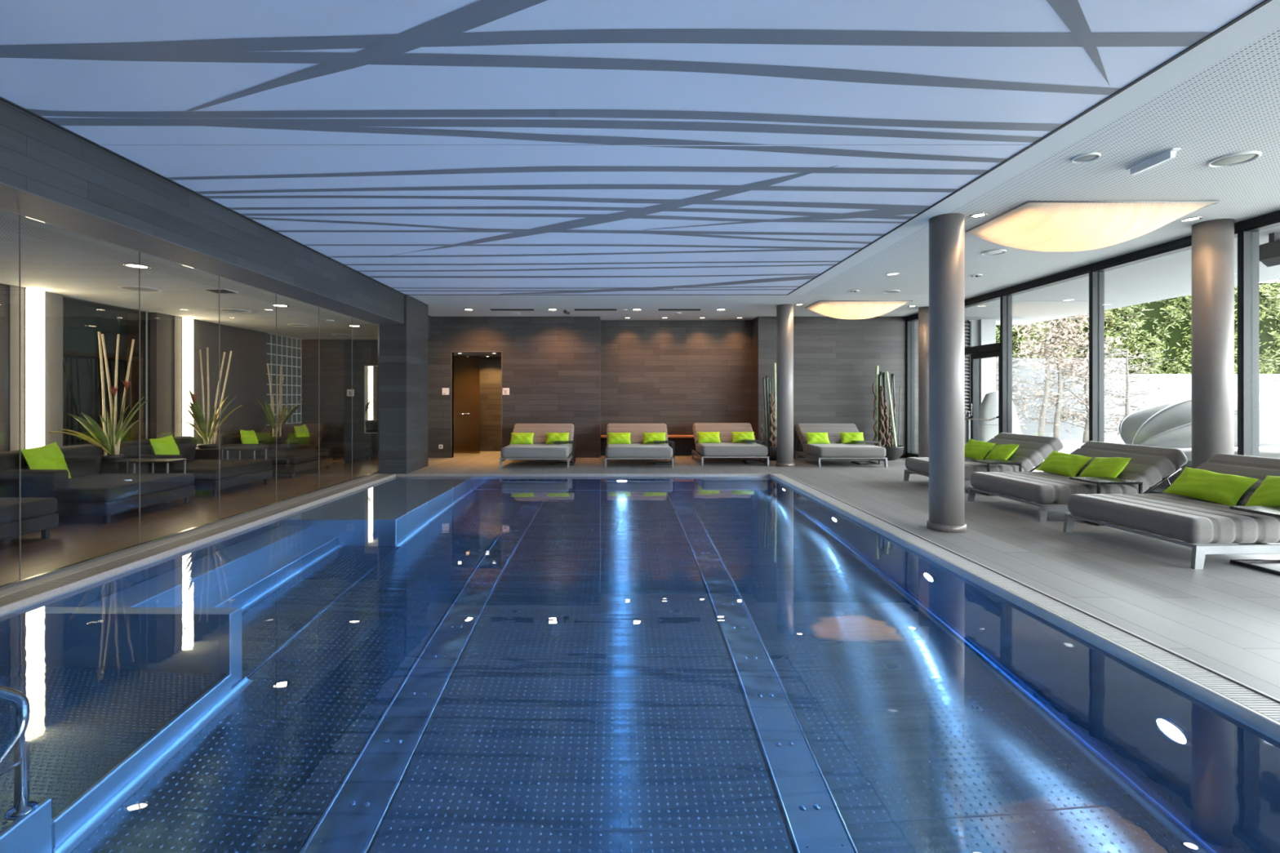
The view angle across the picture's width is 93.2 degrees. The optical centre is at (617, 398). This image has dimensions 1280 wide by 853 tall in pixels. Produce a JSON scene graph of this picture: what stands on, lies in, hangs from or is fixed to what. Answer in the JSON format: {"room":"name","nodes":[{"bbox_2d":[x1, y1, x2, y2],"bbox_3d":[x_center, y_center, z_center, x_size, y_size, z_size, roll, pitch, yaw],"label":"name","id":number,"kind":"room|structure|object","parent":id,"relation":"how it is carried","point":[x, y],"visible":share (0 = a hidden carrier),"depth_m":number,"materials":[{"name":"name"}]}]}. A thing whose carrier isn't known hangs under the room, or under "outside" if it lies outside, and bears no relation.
{"room":"indoor swimming pool","nodes":[
{"label":"indoor swimming pool","id":0,"kind":"room"},
{"bbox_2d":[62,297,145,454],"bbox_3d":[-7.020,-0.198,8.000,0.400,2.195,1.800,0,0,0],"label":"window","id":1,"kind":"structure","parent":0,"point":[82,321],"depth_m":8.28,"materials":[{"name":"glass"}]},
{"bbox_2d":[62,355,134,454],"bbox_3d":[-7.067,0.135,7.940,0.065,1.390,1.761,0,0,0],"label":"screen","id":2,"kind":"object","parent":1,"relation":"on","point":[95,394],"visible":0.4,"depth_m":8.12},
{"bbox_2d":[0,283,302,451],"bbox_3d":[-6.763,0.003,5.075,0.215,2.495,15.350,0,0,0],"label":"wall","id":3,"kind":"structure","parent":0,"point":[246,380],"depth_m":8.89,"materials":[{"name":"grey paint"}]},
{"bbox_2d":[24,288,45,448],"bbox_3d":[-6.610,-0.135,6.875,0.090,2.210,0.200,0,0,0],"label":"wall lamp","id":4,"kind":"object","parent":3,"relation":"attached to","point":[34,300],"visible":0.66,"depth_m":6.82,"materials":[{"name":"white"}]},
{"bbox_2d":[145,311,147,439],"bbox_3d":[-6.763,-0.223,8.675,0.015,2.045,0.030,0,0,0],"label":"trim","id":5,"kind":"structure","parent":3,"relation":"attached to","point":[146,313],"depth_m":8.66,"materials":[{"name":"grey metal"}]},
{"bbox_2d":[181,317,193,436],"bbox_3d":[-6.610,-0.135,9.310,0.090,2.210,0.200,0,0,0],"label":"wall lamp","id":6,"kind":"object","parent":3,"relation":"attached to","point":[187,324],"visible":0.64,"depth_m":9.23,"materials":[{"name":"white"}]},
{"bbox_2d":[266,333,301,425],"bbox_3d":[-6.726,-0.367,12.105,0.108,1.774,1.309,0,0,0],"label":"glass wall","id":7,"kind":"structure","parent":3,"relation":"attached to","point":[288,348],"depth_m":12.17,"materials":[{"name":"grey"}]},
{"bbox_2d":[0,208,377,339],"bbox_3d":[-5.450,-1.295,5.075,2.840,0.100,15.350,0,0,0],"label":"ceiling","id":8,"kind":"structure","parent":0,"point":[73,264],"depth_m":6.60,"materials":[{"name":"white paint"}]},
{"bbox_2d":[116,284,161,292],"bbox_3d":[-5.400,-1.237,6.830,0.400,0.016,0.400,0,0,0],"label":"ceiling light","id":9,"kind":"object","parent":8,"relation":"attached to","point":[128,287],"visible":0.88,"depth_m":6.80,"materials":[{"name":"white plastic"}]},
{"bbox_2d":[0,99,431,339],"bbox_3d":[-3.790,-1.484,5.075,0.480,0.491,15.350,0,0,0],"label":"beam","id":10,"kind":"structure","parent":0,"point":[49,174],"depth_m":4.72,"materials":[{"name":"stone"}]},
{"bbox_2d":[379,293,427,474],"bbox_3d":[-3.735,-0.240,10.605,0.450,2.980,1.150,0,0,0],"label":"wall pillar","id":11,"kind":"structure","parent":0,"point":[403,348],"depth_m":10.03,"materials":[{"name":"stone"}]},
{"bbox_2d":[301,316,600,457],"bbox_3d":[-3.625,-0.240,13.095,6.490,2.980,0.690,0,0,0],"label":"wall","id":12,"kind":"structure","parent":0,"point":[551,366],"depth_m":12.75,"materials":[{"name":"wood"}]},
{"bbox_2d":[364,365,377,433],"bbox_3d":[-5.060,0.020,12.740,0.570,1.430,0.020,0,0,0],"label":"window","id":13,"kind":"structure","parent":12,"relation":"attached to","point":[371,372],"depth_m":12.74,"materials":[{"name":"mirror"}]},
{"bbox_2d":[450,351,502,457],"bbox_3d":[-2.980,0.125,12.808,1.080,2.250,0.124,0,0,0],"label":"trim","id":14,"kind":"structure","parent":12,"relation":"attached to","point":[451,352],"depth_m":12.74,"materials":[{"name":"paint"}]},
{"bbox_2d":[453,351,501,357],"bbox_3d":[-3.470,-1.030,13.610,2.260,0.100,1.680,0,0,0],"label":"ceiling","id":15,"kind":"structure","parent":0,"point":[481,354],"depth_m":13.52,"materials":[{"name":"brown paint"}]},
{"bbox_2d":[480,357,501,451],"bbox_3d":[-3.450,0.000,13.670,2.300,2.500,1.600,0,0,0],"label":"wall","id":16,"kind":"structure","parent":0,"point":[490,367],"depth_m":14.35,"materials":[{"name":"wood"}]},
{"bbox_2d":[453,355,479,453],"bbox_3d":[-3.797,0.138,13.673,1.325,2.205,0.067,0,0,0],"label":"door","id":17,"kind":"structure","parent":16,"relation":"in","point":[466,368],"depth_m":13.69,"materials":[{"name":"brown wood"}]},
{"bbox_2d":[0,451,1279,699],"bbox_3d":[-0.310,1.325,5.950,13.120,0.150,17.100,0,0,0],"label":"floor","id":18,"kind":"structure","parent":0,"point":[1224,616],"depth_m":5.14,"materials":[{"name":"grey tile"}]},
{"bbox_2d":[0,497,58,540],"bbox_3d":[-5.737,0.896,4.850,1.353,0.707,1.260,0,0,0],"label":"sofa","id":19,"kind":"object","parent":18,"relation":"on","point":[37,514],"visible":0.94,"depth_m":5.22,"materials":[{"name":"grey fabric"}]},
{"bbox_2d":[0,497,57,524],"bbox_3d":[-5.620,0.964,4.850,1.120,0.143,1.260,0,0,0],"label":"seat cushion","id":20,"kind":"object","parent":19,"relation":"on","point":[32,509],"depth_m":5.22,"materials":[{"name":"grey fabric"}]},
{"bbox_2d":[0,444,195,523],"bbox_3d":[-5.737,0.896,6.620,1.353,0.707,1.260,0,0,0],"label":"lounge chair","id":21,"kind":"object","parent":18,"relation":"on","point":[89,492],"visible":0.86,"depth_m":6.19,"materials":[{"name":"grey fabric"}]},
{"bbox_2d":[20,441,71,478],"bbox_3d":[-5.985,0.690,6.344,0.209,0.443,0.491,0,0,-10],"label":"cushion","id":22,"kind":"object","parent":21,"relation":"on","point":[50,456],"visible":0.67,"depth_m":6.28,"materials":[{"name":"green fabric"}]},
{"bbox_2d":[0,473,194,502],"bbox_3d":[-5.620,0.964,6.620,1.120,0.143,1.260,0,0,0],"label":"seat cushion","id":23,"kind":"object","parent":21,"relation":"on","point":[82,487],"depth_m":6.28,"materials":[{"name":"grey fabric"}]},
{"bbox_2d":[48,331,148,473],"bbox_3d":[-6.163,0.225,7.099,0.714,2.051,1.414,0,0,0],"label":"potted plant","id":24,"kind":"object","parent":18,"relation":"on","point":[113,462],"visible":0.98,"depth_m":7.33,"materials":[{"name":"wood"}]},
{"bbox_2d":[132,458,186,502],"bbox_3d":[-5.620,1.002,7.420,0.440,0.495,0.320,0,0,0],"label":"table","id":25,"kind":"object","parent":18,"relation":"on","point":[153,461],"visible":0.62,"depth_m":7.33,"materials":[{"name":"grey metal"}]},
{"bbox_2d":[0,324,379,591],"bbox_3d":[-4.030,0.003,3.800,0.036,2.495,12.800,0,0,0],"label":"trim","id":26,"kind":"structure","parent":18,"relation":"on","point":[131,548],"depth_m":5.56,"materials":[{"name":"metal"}]},
{"bbox_2d":[18,214,20,580],"bbox_3d":[-4.030,-0.006,4.580,0.012,2.462,1.013,0,0,0],"label":"window","id":27,"kind":"structure","parent":26,"relation":"attached to","point":[19,215],"depth_m":4.07,"materials":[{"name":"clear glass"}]},
{"bbox_2d":[138,251,140,543],"bbox_3d":[-4.030,-0.006,5.599,0.012,2.462,1.013,0,0,0],"label":"window","id":28,"kind":"structure","parent":26,"relation":"attached to","point":[139,251],"depth_m":5.09,"materials":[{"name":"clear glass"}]},
{"bbox_2d":[218,275,219,519],"bbox_3d":[-4.030,-0.006,6.618,0.012,2.462,1.013,0,0,0],"label":"window","id":29,"kind":"structure","parent":26,"relation":"attached to","point":[219,276],"depth_m":6.11,"materials":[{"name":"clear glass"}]},
{"bbox_2d":[0,473,383,597],"bbox_3d":[-3.961,1.325,5.480,0.138,0.151,9.220,0,0,0],"label":"trim","id":30,"kind":"structure","parent":18,"relation":"on","point":[3,593],"depth_m":5.10,"materials":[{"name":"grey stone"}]},
{"bbox_2d":[119,435,272,497],"bbox_3d":[-5.737,0.896,8.240,1.353,0.707,1.260,0,0,0],"label":"lounge chair","id":31,"kind":"object","parent":18,"relation":"on","point":[233,473],"visible":0.55,"depth_m":7.90,"materials":[{"name":"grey fabric"}]},
{"bbox_2d":[149,435,179,454],"bbox_3d":[-5.976,0.698,8.006,0.200,0.409,0.464,0,0,-3],"label":"cushion","id":32,"kind":"object","parent":31,"relation":"on","point":[166,445],"visible":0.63,"depth_m":7.92,"materials":[{"name":"green fabric"}]},
{"bbox_2d":[148,459,271,479],"bbox_3d":[-5.620,0.964,8.240,1.120,0.143,1.260,0,0,0],"label":"seat cushion","id":33,"kind":"object","parent":31,"relation":"on","point":[202,469],"depth_m":8.03,"materials":[{"name":"grey fabric"}]},
{"bbox_2d":[183,346,242,459],"bbox_3d":[-6.053,0.240,8.993,0.712,2.020,1.101,0,0,-40],"label":"potted plant","id":34,"kind":"object","parent":18,"relation":"on","point":[206,451],"visible":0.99,"depth_m":9.05,"materials":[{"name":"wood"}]},
{"bbox_2d":[226,447,267,482],"bbox_3d":[-5.620,1.002,9.160,0.440,0.495,0.320,0,0,0],"label":"table","id":35,"kind":"object","parent":18,"relation":"on","point":[239,449],"visible":0.63,"depth_m":9.12,"materials":[{"name":"grey metal"}]},
{"bbox_2d":[215,429,332,477],"bbox_3d":[-5.737,0.896,10.100,1.353,0.707,1.260,0,0,0],"label":"sofa","id":36,"kind":"object","parent":18,"relation":"on","point":[288,460],"visible":0.52,"depth_m":9.64,"materials":[{"name":"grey fabric"}]},
{"bbox_2d":[240,429,258,444],"bbox_3d":[-5.955,0.698,9.789,0.194,0.415,0.443,0,0,-3],"label":"cushion","id":37,"kind":"object","parent":36,"relation":"on","point":[250,437],"visible":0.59,"depth_m":9.68,"materials":[{"name":"green fabric"}]},
{"bbox_2d":[238,448,332,464],"bbox_3d":[-5.620,0.964,10.100,1.120,0.143,1.260,0,0,0],"label":"seat cushion","id":38,"kind":"object","parent":36,"relation":"on","point":[284,456],"depth_m":9.79,"materials":[{"name":"grey fabric"}]},
{"bbox_2d":[257,364,302,448],"bbox_3d":[-6.114,0.310,10.988,0.909,1.880,0.762,0,0,-43],"label":"planter box","id":39,"kind":"object","parent":18,"relation":"on","point":[282,443],"visible":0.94,"depth_m":10.90,"materials":[{"name":"plant"}]},
{"bbox_2d":[277,425,372,465],"bbox_3d":[-5.737,0.896,11.830,1.353,0.707,1.260,0,0,0],"label":"sofa","id":40,"kind":"object","parent":18,"relation":"on","point":[341,451],"visible":0.49,"depth_m":11.34,"materials":[{"name":"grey fabric"}]},
{"bbox_2d":[315,441,372,453],"bbox_3d":[-5.620,0.964,11.830,1.120,0.143,1.260,0,0,0],"label":"seat cushion","id":41,"kind":"object","parent":40,"relation":"on","point":[337,447],"depth_m":11.71,"materials":[{"name":"grey fabric"}]},
{"bbox_2d":[499,423,573,467],"bbox_3d":[-1.505,0.882,11.647,1.250,0.737,1.555,0,0,0],"label":"daybed","id":42,"kind":"object","parent":18,"relation":"on","point":[539,450],"visible":0.83,"depth_m":11.13,"materials":[{"name":"beige fabric"}]},
{"bbox_2d":[509,432,534,444],"bbox_3d":[-1.863,0.776,11.741,0.460,0.219,0.188,0,0,2],"label":"cushion","id":43,"kind":"object","parent":42,"relation":"on","point":[516,437],"visible":1,"depth_m":11.68,"materials":[{"name":"green fabric"}]},
{"bbox_2d":[545,432,569,444],"bbox_3d":[-1.177,0.776,11.779,0.460,0.223,0.186,0,0,-2],"label":"cushion","id":44,"kind":"object","parent":42,"relation":"on","point":[552,437],"visible":0.86,"depth_m":11.73,"materials":[{"name":"green fabric"}]},
{"bbox_2d":[604,423,673,467],"bbox_3d":[0.385,0.882,11.707,1.250,0.737,1.555,0,0,0],"label":"daybed","id":45,"kind":"object","parent":18,"relation":"on","point":[637,450],"visible":0.91,"depth_m":11.05,"materials":[{"name":"beige fabric"}]},
{"bbox_2d":[607,432,631,444],"bbox_3d":[0.025,0.776,11.799,0.465,0.222,0.180,0,0,-2],"label":"cushion","id":46,"kind":"object","parent":45,"relation":"on","point":[613,437],"visible":1,"depth_m":11.74,"materials":[{"name":"green fabric"}]},
{"bbox_2d":[642,432,666,444],"bbox_3d":[0.715,0.777,11.838,0.468,0.221,0.189,0,0,3],"label":"cushion","id":47,"kind":"object","parent":45,"relation":"on","point":[648,437],"visible":0.91,"depth_m":11.79,"materials":[{"name":"green fabric"}]},
{"bbox_2d":[0,473,1279,737],"bbox_3d":[-0.570,1.974,5.480,6.644,1.453,9.220,0,0,0],"label":"swimming pool","id":48,"kind":"object","parent":18,"relation":"in","point":[1251,704],"visible":0.19,"depth_m":4.03,"materials":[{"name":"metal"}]},
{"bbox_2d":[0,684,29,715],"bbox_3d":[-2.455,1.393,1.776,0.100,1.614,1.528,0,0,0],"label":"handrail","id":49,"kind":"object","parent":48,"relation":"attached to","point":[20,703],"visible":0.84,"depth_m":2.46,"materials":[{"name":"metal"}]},
{"bbox_2d":[0,476,1279,852],"bbox_3d":[-0.585,2.072,5.480,6.254,1.555,9.184,0,0,0],"label":"pool water","id":50,"kind":"object","parent":48,"relation":"in","point":[395,664],"visible":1,"depth_m":2.60,"materials":[{"name":"blue liquid"}]},
{"bbox_2d":[691,422,768,466],"bbox_3d":[2.175,0.882,11.967,1.250,0.737,1.555,0,0,0],"label":"daybed","id":51,"kind":"object","parent":18,"relation":"on","point":[726,449],"visible":0.9,"depth_m":11.56,"materials":[{"name":"beige fabric"}]},
{"bbox_2d":[697,431,720,443],"bbox_3d":[1.813,0.777,12.058,0.460,0.219,0.187,0,0,-2],"label":"cushion","id":52,"kind":"object","parent":51,"relation":"on","point":[703,437],"visible":1,"depth_m":12.00,"materials":[{"name":"green fabric"}]},
{"bbox_2d":[731,431,755,443],"bbox_3d":[2.507,0.777,12.098,0.460,0.220,0.182,0,0,2],"label":"cushion","id":53,"kind":"object","parent":51,"relation":"on","point":[737,437],"visible":0.9,"depth_m":12.05,"materials":[{"name":"green fabric"}]},
{"bbox_2d":[760,362,776,460],"bbox_3d":[3.140,0.260,12.330,0.610,1.980,0.610,0,0,0],"label":"poles","id":54,"kind":"object","parent":18,"relation":"on","point":[771,445],"visible":0.78,"depth_m":12.31,"materials":[{"name":"wood"}]},
{"bbox_2d":[775,303,794,466],"bbox_3d":[3.100,-0.240,11.220,0.336,2.980,0.336,0,0,0],"label":"column","id":55,"kind":"structure","parent":18,"relation":"on","point":[784,313],"depth_m":11.08,"materials":[{"name":"metal"}]},
{"bbox_2d":[794,423,888,467],"bbox_3d":[4.275,0.882,11.757,1.250,0.737,1.555,0,0,0],"label":"daybed","id":56,"kind":"object","parent":18,"relation":"on","point":[835,449],"visible":0.96,"depth_m":11.44,"materials":[{"name":"beige fabric"}]},
{"bbox_2d":[804,432,830,444],"bbox_3d":[3.911,0.776,11.849,0.460,0.219,0.189,0,0,-3],"label":"cushion","id":57,"kind":"object","parent":56,"relation":"on","point":[812,437],"visible":1,"depth_m":11.79,"materials":[{"name":"green fabric"}]},
{"bbox_2d":[839,431,865,444],"bbox_3d":[4.609,0.776,11.886,0.461,0.219,0.187,0,0,4],"label":"cushion","id":58,"kind":"object","parent":56,"relation":"on","point":[846,437],"visible":0.91,"depth_m":11.84,"materials":[{"name":"green fabric"}]},
{"bbox_2d":[871,365,903,460],"bbox_3d":[5.496,0.290,12.330,0.618,1.920,0.610,0,0,0],"label":"planter","id":59,"kind":"object","parent":18,"relation":"on","point":[893,452],"visible":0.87,"depth_m":12.30,"materials":[{"name":"wood"}]},
{"bbox_2d":[918,306,928,457],"bbox_3d":[5.880,-0.240,11.500,0.336,2.980,0.336,0,0,0],"label":"column","id":60,"kind":"structure","parent":18,"relation":"on","point":[923,312],"depth_m":11.40,"materials":[{"name":"grey paint"}]},
{"bbox_2d":[926,213,966,533],"bbox_3d":[3.145,-0.240,5.790,0.336,2.980,0.336,0,0,0],"label":"column","id":61,"kind":"structure","parent":18,"relation":"on","point":[946,231],"depth_m":5.67,"materials":[{"name":"metal"}]},
{"bbox_2d":[903,432,1063,485],"bbox_3d":[5.117,0.882,8.570,1.555,0.737,1.250,0,0,0],"label":"daybed","id":62,"kind":"object","parent":18,"relation":"on","point":[1032,451],"visible":0.48,"depth_m":8.12,"materials":[{"name":"beige fabric"}]},
{"bbox_2d":[964,439,996,459],"bbox_3d":[5.256,0.751,8.883,0.245,0.285,0.517,0,0,-11],"label":"cushion","id":63,"kind":"object","parent":62,"relation":"on","point":[974,449],"visible":0.84,"depth_m":8.77,"materials":[{"name":"green fabric"}]},
{"bbox_2d":[985,444,1019,460],"bbox_3d":[5.293,0.755,8.354,0.236,0.284,0.519,0,0,3],"label":"cushion","id":64,"kind":"object","parent":62,"relation":"on","point":[1002,451],"visible":0.84,"depth_m":8.23,"materials":[{"name":"green fabric"}]},
{"bbox_2d":[964,289,1008,355],"bbox_3d":[6.150,-0.240,10.520,0.160,2.980,1.820,0,0,0],"label":"window","id":65,"kind":"structure","parent":18,"relation":"on","point":[991,347],"depth_m":10.09,"materials":[{"name":"metal"}]},
{"bbox_2d":[964,351,999,440],"bbox_3d":[6.083,0.237,10.086,0.234,2.005,0.941,0,0,0],"label":"door","id":66,"kind":"structure","parent":65,"relation":"attached to","point":[974,406],"depth_m":10.39,"materials":[{"name":"metal"}]},
{"bbox_2d":[970,459,1022,496],"bbox_3d":[4.960,1.034,7.940,0.440,0.431,0.380,0,0,0],"label":"side table","id":67,"kind":"object","parent":18,"relation":"on","point":[988,462],"visible":0.64,"depth_m":7.76,"materials":[{"name":"black metal"}]},
{"bbox_2d":[1000,264,1088,433],"bbox_3d":[6.147,-0.240,8.705,0.155,2.980,1.810,0,0,0],"label":"window","id":68,"kind":"structure","parent":18,"relation":"on","point":[1006,300],"depth_m":9.55,"materials":[{"name":"metal"}]},
{"bbox_2d":[967,440,1187,521],"bbox_3d":[5.042,0.882,6.752,1.555,0.737,1.250,0,0,-1],"label":"daybed","id":69,"kind":"object","parent":18,"relation":"on","point":[1050,491],"visible":0.71,"depth_m":6.32,"materials":[{"name":"beige fabric"}]},
{"bbox_2d":[1035,450,1093,477],"bbox_3d":[5.180,0.760,7.037,0.247,0.264,0.514,0,0,-11],"label":"cushion","id":70,"kind":"object","parent":69,"relation":"on","point":[1058,463],"visible":0.99,"depth_m":6.96,"materials":[{"name":"green fabric"}]},
{"bbox_2d":[1078,457,1132,477],"bbox_3d":[5.220,0.755,6.500,0.237,0.284,0.518,0,0,1],"label":"cushion","id":71,"kind":"object","parent":69,"relation":"on","point":[1100,467],"visible":0.83,"depth_m":6.40,"materials":[{"name":"green fabric"}]},
{"bbox_2d":[1069,476,1142,525],"bbox_3d":[4.931,1.034,6.121,0.440,0.431,0.380,0,0,0],"label":"side table","id":72,"kind":"object","parent":18,"relation":"on","point":[1098,481],"visible":0.53,"depth_m":6.00,"materials":[{"name":"black metal"}]},
{"bbox_2d":[1088,222,1237,442],"bbox_3d":[6.147,-0.240,6.865,0.155,2.980,1.870,0,0,0],"label":"window","id":73,"kind":"structure","parent":18,"relation":"on","point":[1096,277],"depth_m":7.74,"materials":[{"name":"metal"}]},
{"bbox_2d":[1063,453,1279,568],"bbox_3d":[4.977,0.882,5.077,1.555,0.737,1.250,0,0,-2],"label":"daybed","id":74,"kind":"object","parent":18,"relation":"on","point":[1190,521],"visible":0.84,"depth_m":4.82,"materials":[{"name":"grey fabric"}]},
{"bbox_2d":[1162,466,1258,506],"bbox_3d":[5.141,0.760,5.262,0.247,0.268,0.575,0,0,-10],"label":"cushion","id":75,"kind":"object","parent":74,"relation":"on","point":[1195,483],"visible":1,"depth_m":5.19,"materials":[{"name":"green fabric"}]},
{"bbox_2d":[1244,475,1279,506],"bbox_3d":[5.192,0.740,4.674,0.248,0.316,0.539,0,0,-2],"label":"cushion","id":76,"kind":"object","parent":74,"relation":"on","point":[1268,494],"visible":0.85,"depth_m":4.79,"materials":[{"name":"green fabric"}]},
{"bbox_2d":[1191,218,1234,468],"bbox_3d":[5.860,-0.240,5.960,0.336,2.980,0.336,0,0,0],"label":"column","id":77,"kind":"structure","parent":18,"relation":"on","point":[1213,240],"depth_m":5.86,"materials":[{"name":"metal"}]},
{"bbox_2d":[1229,506,1279,575],"bbox_3d":[4.882,1.034,4.423,0.440,0.431,0.380,0,0,-2],"label":"side table","id":78,"kind":"object","parent":18,"relation":"on","point":[1273,511],"visible":1,"depth_m":4.51,"materials":[{"name":"black metal"}]},
{"bbox_2d":[600,320,751,455],"bbox_3d":[1.290,-0.240,13.400,3.340,2.980,0.120,0,0,0],"label":"wall niche","id":79,"kind":"object","parent":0,"point":[678,375],"visible":0.71,"depth_m":13.34,"materials":[{"name":"wood"}]},
{"bbox_2d":[762,444,776,460],"bbox_3d":[3.140,1.107,12.330,0.610,0.285,0.610,0,0,0],"label":"bowl","id":80,"kind":"object","parent":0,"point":[771,454],"depth_m":12.08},
{"bbox_2d":[751,316,918,457],"bbox_3d":[4.730,-0.240,13.095,3.540,2.980,0.690,0,0,0],"label":"wall","id":81,"kind":"structure","parent":0,"point":[836,360],"depth_m":12.75,"materials":[{"name":"stone"}]},
{"bbox_2d":[906,313,918,457],"bbox_3d":[6.147,-0.240,12.090,0.155,2.980,1.320,0,0,0],"label":"window","id":82,"kind":"structure","parent":81,"relation":"in","point":[908,387],"depth_m":12.69,"materials":[{"name":"metal"}]},
{"bbox_2d":[906,210,1279,457],"bbox_3d":[6.143,-0.240,5.050,0.165,2.980,15.300,0,0,0],"label":"window","id":83,"kind":"structure","parent":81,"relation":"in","point":[1248,238],"depth_m":5.87,"materials":[{"name":"metal"}]},
{"bbox_2d":[408,0,1279,319],"bbox_3d":[1.160,-1.780,5.420,10.380,0.100,16.040,0,0,0],"label":"ceiling","id":84,"kind":"structure","parent":0,"point":[1220,97],"depth_m":4.93,"materials":[{"name":"white paint"}]},
{"bbox_2d":[0,0,1264,294],"bbox_3d":[-0.365,-1.778,3.730,6.370,0.104,12.660,0,0,0],"label":"ceiling panel","id":85,"kind":"object","parent":84,"relation":"attached to","point":[418,147],"visible":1,"depth_m":3.58,"materials":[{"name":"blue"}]},
{"bbox_2d":[0,0,1271,294],"bbox_3d":[-0.360,-1.724,3.736,6.384,0.011,12.672,0,0,0],"label":"trim","id":86,"kind":"structure","parent":85,"relation":"attached to","point":[1265,2],"depth_m":4.04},
{"bbox_2d":[804,300,912,319],"bbox_3d":[4.365,-1.593,11.050,1.646,0.261,0.836,0,0,0],"label":"lamp","id":87,"kind":"object","parent":84,"relation":"attached to","point":[842,309],"visible":1,"depth_m":10.75,"materials":[{"name":"fabric"}]},
{"bbox_2d":[1071,151,1101,163],"bbox_3d":[3.350,-1.722,4.330,0.170,0.016,0.170,0,0,0],"label":"air nozzle","id":88,"kind":"object","parent":84,"relation":"attached to","point":[1088,157],"visible":1,"depth_m":4.32,"materials":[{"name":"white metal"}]},
{"bbox_2d":[965,200,1220,251],"bbox_3d":[4.410,-1.583,5.745,1.676,0.281,0.966,0,0,0],"label":"lamp","id":89,"kind":"object","parent":84,"relation":"attached to","point":[1030,225],"visible":1,"depth_m":5.44,"materials":[{"name":"fabric"}]},
{"bbox_2d":[1126,147,1181,175],"bbox_3d":[3.855,-1.700,4.360,0.060,0.060,0.380,0,0,0],"label":"emergency light","id":90,"kind":"object","parent":84,"relation":"attached to","point":[1170,153],"visible":1,"depth_m":4.33,"materials":[{"name":"white plastic"}]},
{"bbox_2d":[1206,151,1262,167],"bbox_3d":[4.440,-1.722,4.360,0.280,0.016,0.280,0,0,0],"label":"ceiling speaker","id":91,"kind":"object","parent":84,"relation":"attached to","point":[1236,158],"visible":1,"depth_m":4.35,"materials":[{"name":"white plastic"}]},
{"bbox_2d":[873,444,903,460],"bbox_3d":[5.500,1.107,12.330,0.610,0.285,0.610,0,0,0],"label":"bowl","id":92,"kind":"object","parent":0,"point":[893,452],"depth_m":12.08,"materials":[{"name":"stone"}]},
{"bbox_2d":[964,319,995,444],"bbox_3d":[7.250,-0.230,13.400,2.000,3.000,0.400,0,0,0],"label":"wall","id":93,"kind":"structure","parent":0,"point":[983,331],"depth_m":13.20,"materials":[{"name":"paint"}]},
{"bbox_2d":[964,320,971,413],"bbox_3d":[6.985,-0.685,13.295,1.510,2.030,0.110,0,0,0],"label":"shutter","id":94,"kind":"object","parent":93,"relation":"attached to","point":[967,324],"visible":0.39,"depth_m":13.27,"materials":[{"name":"metal"}]},
{"bbox_2d":[964,226,1279,324],"bbox_3d":[7.895,-1.790,5.100,3.310,0.120,18.200,0,0,0],"label":"roof eave","id":95,"kind":"object","parent":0,"point":[1167,277],"visible":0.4,"depth_m":9.80},
{"bbox_2d":[1259,232,1279,266],"bbox_3d":[6.990,-1.565,6.316,0.340,0.330,0.248,0,0,0],"label":"loudspeaker","id":96,"kind":"object","parent":95,"relation":"hanging from","point":[1269,252],"visible":0.97,"depth_m":6.33,"materials":[{"name":"black metal"}]},
{"label":"outside","id":97,"kind":"structure","parent":0,"visible":0},
{"bbox_2d":[1032,440,1279,471],"bbox_3d":[23.125,1.320,26.000,33.750,0.100,68.000,0,0,0],"label":"ground","id":98,"kind":"structure","parent":97,"point":[1069,446],"depth_m":16.14,"materials":[{"name":"snow"}]},
{"bbox_2d":[978,391,1024,442],"bbox_3d":[7.750,0.560,12.339,1.050,1.420,0.727,0,0,0],"label":"sculpture","id":99,"kind":"object","parent":98,"relation":"on","point":[988,408],"visible":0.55,"depth_m":12.17,"materials":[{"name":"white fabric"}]},
{"bbox_2d":[995,351,1045,433],"bbox_3d":[10.951,-0.222,17.402,2.862,3.003,0.856,0,0,3],"label":"bare tree","id":100,"kind":"object","parent":98,"relation":"on","point":[997,360],"visible":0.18,"depth_m":17.38,"materials":[{"name":"grey plant"}]},
{"bbox_2d":[1012,311,1125,439],"bbox_3d":[12.379,-0.952,16.991,3.572,4.453,1.300,0,0,0],"label":"bare tree","id":101,"kind":"object","parent":98,"relation":"on","point":[1046,349],"visible":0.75,"depth_m":16.95,"materials":[{"name":"grey plant"}]},
{"bbox_2d":[1034,315,1145,443],"bbox_3d":[13.495,-0.537,17.270,2.989,3.628,1.032,0,0,-6],"label":"bare tree","id":102,"kind":"object","parent":98,"relation":"on","point":[1086,434],"visible":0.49,"depth_m":17.18,"materials":[{"name":"grey plant"}]},
{"bbox_2d":[1074,337,1186,443],"bbox_3d":[14.588,-0.255,17.143,2.858,3.057,0.972,0,0,0],"label":"bare tree","id":103,"kind":"object","parent":98,"relation":"on","point":[1127,405],"visible":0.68,"depth_m":17.18,"materials":[{"name":"grey plant"}]},
{"bbox_2d":[995,358,1279,439],"bbox_3d":[23.700,0.030,18.600,32.600,2.540,0.200,0,0,0],"label":"wall","id":104,"kind":"structure","parent":98,"relation":"on","point":[1269,388],"depth_m":18.50,"materials":[{"name":"paint"}]},
{"bbox_2d":[995,278,1279,381],"bbox_3d":[19.200,-1.405,19.655,23.600,5.409,3.090,0,0,0],"label":"trees","id":105,"kind":"object","parent":98,"relation":"on","point":[1162,325],"visible":0.21,"depth_m":19.25,"materials":[{"name":"green"}]},
{"bbox_2d":[1119,394,1279,493],"bbox_3d":[8.100,0.604,8.000,2.628,1.332,2.520,0,0,0],"label":"sculpture","id":106,"kind":"object","parent":98,"relation":"on","point":[1167,425],"visible":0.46,"depth_m":7.71,"materials":[{"name":"plastic"}]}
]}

